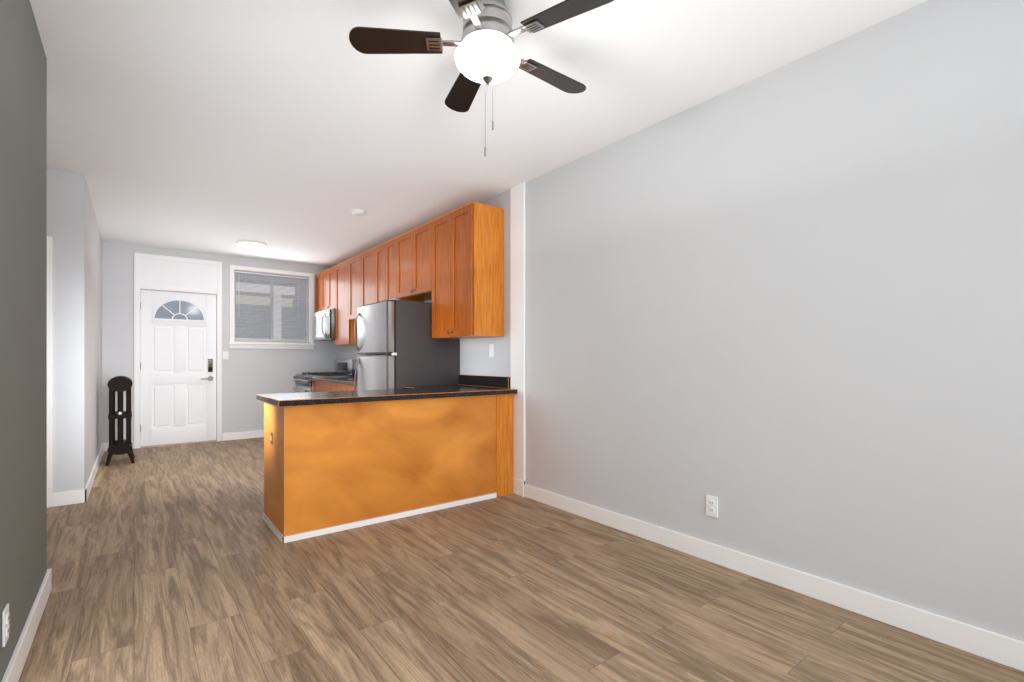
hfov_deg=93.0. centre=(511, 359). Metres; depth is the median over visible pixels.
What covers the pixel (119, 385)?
radiator
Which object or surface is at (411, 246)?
upper cabinet
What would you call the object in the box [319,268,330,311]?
upper cabinet
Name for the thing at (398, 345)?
refrigerator
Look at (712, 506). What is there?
outlet
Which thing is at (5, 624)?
outlet
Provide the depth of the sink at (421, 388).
4.08 m
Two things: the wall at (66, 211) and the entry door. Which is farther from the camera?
the entry door
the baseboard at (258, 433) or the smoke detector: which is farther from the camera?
the baseboard at (258, 433)
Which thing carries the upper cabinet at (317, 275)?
attached to the wall at (779, 312)
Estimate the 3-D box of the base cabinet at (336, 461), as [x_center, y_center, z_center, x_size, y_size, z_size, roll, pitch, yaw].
[-0.946,0.707,3.711,1.611,0.840,0.581,0,0,-38]
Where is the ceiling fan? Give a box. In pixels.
[349,0,613,155]
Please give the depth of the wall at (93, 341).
4.71 m
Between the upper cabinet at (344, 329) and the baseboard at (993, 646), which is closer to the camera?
the baseboard at (993, 646)
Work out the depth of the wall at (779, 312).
2.30 m
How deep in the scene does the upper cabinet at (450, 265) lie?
4.19 m
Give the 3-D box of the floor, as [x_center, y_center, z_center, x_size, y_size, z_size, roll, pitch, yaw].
[-1.615,1.177,2.684,4.650,0.100,9.720,0,0,-38]
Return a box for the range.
[293,360,356,392]
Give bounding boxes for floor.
[18,437,1023,681]
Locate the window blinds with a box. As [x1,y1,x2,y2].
[234,270,307,340]
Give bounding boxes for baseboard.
[1,569,50,681]
[81,443,104,502]
[222,430,263,440]
[524,484,1023,671]
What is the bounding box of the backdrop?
[236,274,304,339]
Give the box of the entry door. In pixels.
[134,252,221,448]
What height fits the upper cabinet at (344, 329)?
1.114 m
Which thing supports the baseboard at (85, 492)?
attached to the wall at (93, 341)
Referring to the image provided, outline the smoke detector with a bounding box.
[351,209,364,215]
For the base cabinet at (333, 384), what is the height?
0.840 m
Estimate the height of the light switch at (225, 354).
0.114 m
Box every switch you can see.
[223,351,228,358]
[489,344,493,356]
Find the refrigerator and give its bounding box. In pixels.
[354,298,459,389]
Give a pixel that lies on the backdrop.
(276, 311)
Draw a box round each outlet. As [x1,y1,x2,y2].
[2,603,8,646]
[706,495,717,517]
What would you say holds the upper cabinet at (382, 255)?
attached to the wall at (779, 312)
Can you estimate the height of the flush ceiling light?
0.043 m
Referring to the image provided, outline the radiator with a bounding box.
[105,376,134,465]
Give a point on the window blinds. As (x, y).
(278, 277)
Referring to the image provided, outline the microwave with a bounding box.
[314,309,334,340]
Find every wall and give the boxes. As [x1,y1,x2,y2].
[0,0,46,681]
[47,168,85,492]
[86,183,101,483]
[102,241,336,442]
[337,0,1023,641]
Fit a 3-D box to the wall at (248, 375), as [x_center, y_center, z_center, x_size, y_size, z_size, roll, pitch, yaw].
[-3.966,-0.168,6.918,2.860,2.590,0.150,0,0,-38]
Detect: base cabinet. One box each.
[260,391,499,543]
[313,380,344,391]
[333,380,356,390]
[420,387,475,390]
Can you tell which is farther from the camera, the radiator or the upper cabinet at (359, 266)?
the upper cabinet at (359, 266)
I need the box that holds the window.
[229,265,314,348]
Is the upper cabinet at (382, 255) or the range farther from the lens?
the range
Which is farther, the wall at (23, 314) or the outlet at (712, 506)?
the outlet at (712, 506)
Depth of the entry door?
6.45 m
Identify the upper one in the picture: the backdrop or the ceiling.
the ceiling
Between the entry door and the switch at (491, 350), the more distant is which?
the entry door
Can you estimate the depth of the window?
7.21 m
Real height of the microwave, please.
0.428 m
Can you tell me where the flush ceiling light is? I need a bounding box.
[237,240,266,247]
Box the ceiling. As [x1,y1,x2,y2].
[30,0,927,266]
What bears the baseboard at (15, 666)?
attached to the wall at (23, 314)
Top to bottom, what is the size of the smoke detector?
0.036 m
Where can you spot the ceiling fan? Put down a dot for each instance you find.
(487, 52)
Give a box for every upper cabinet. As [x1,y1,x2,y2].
[315,273,318,312]
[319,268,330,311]
[331,261,356,344]
[347,249,370,320]
[371,238,423,302]
[395,223,426,300]
[427,201,503,338]
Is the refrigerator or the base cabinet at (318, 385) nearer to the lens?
the refrigerator

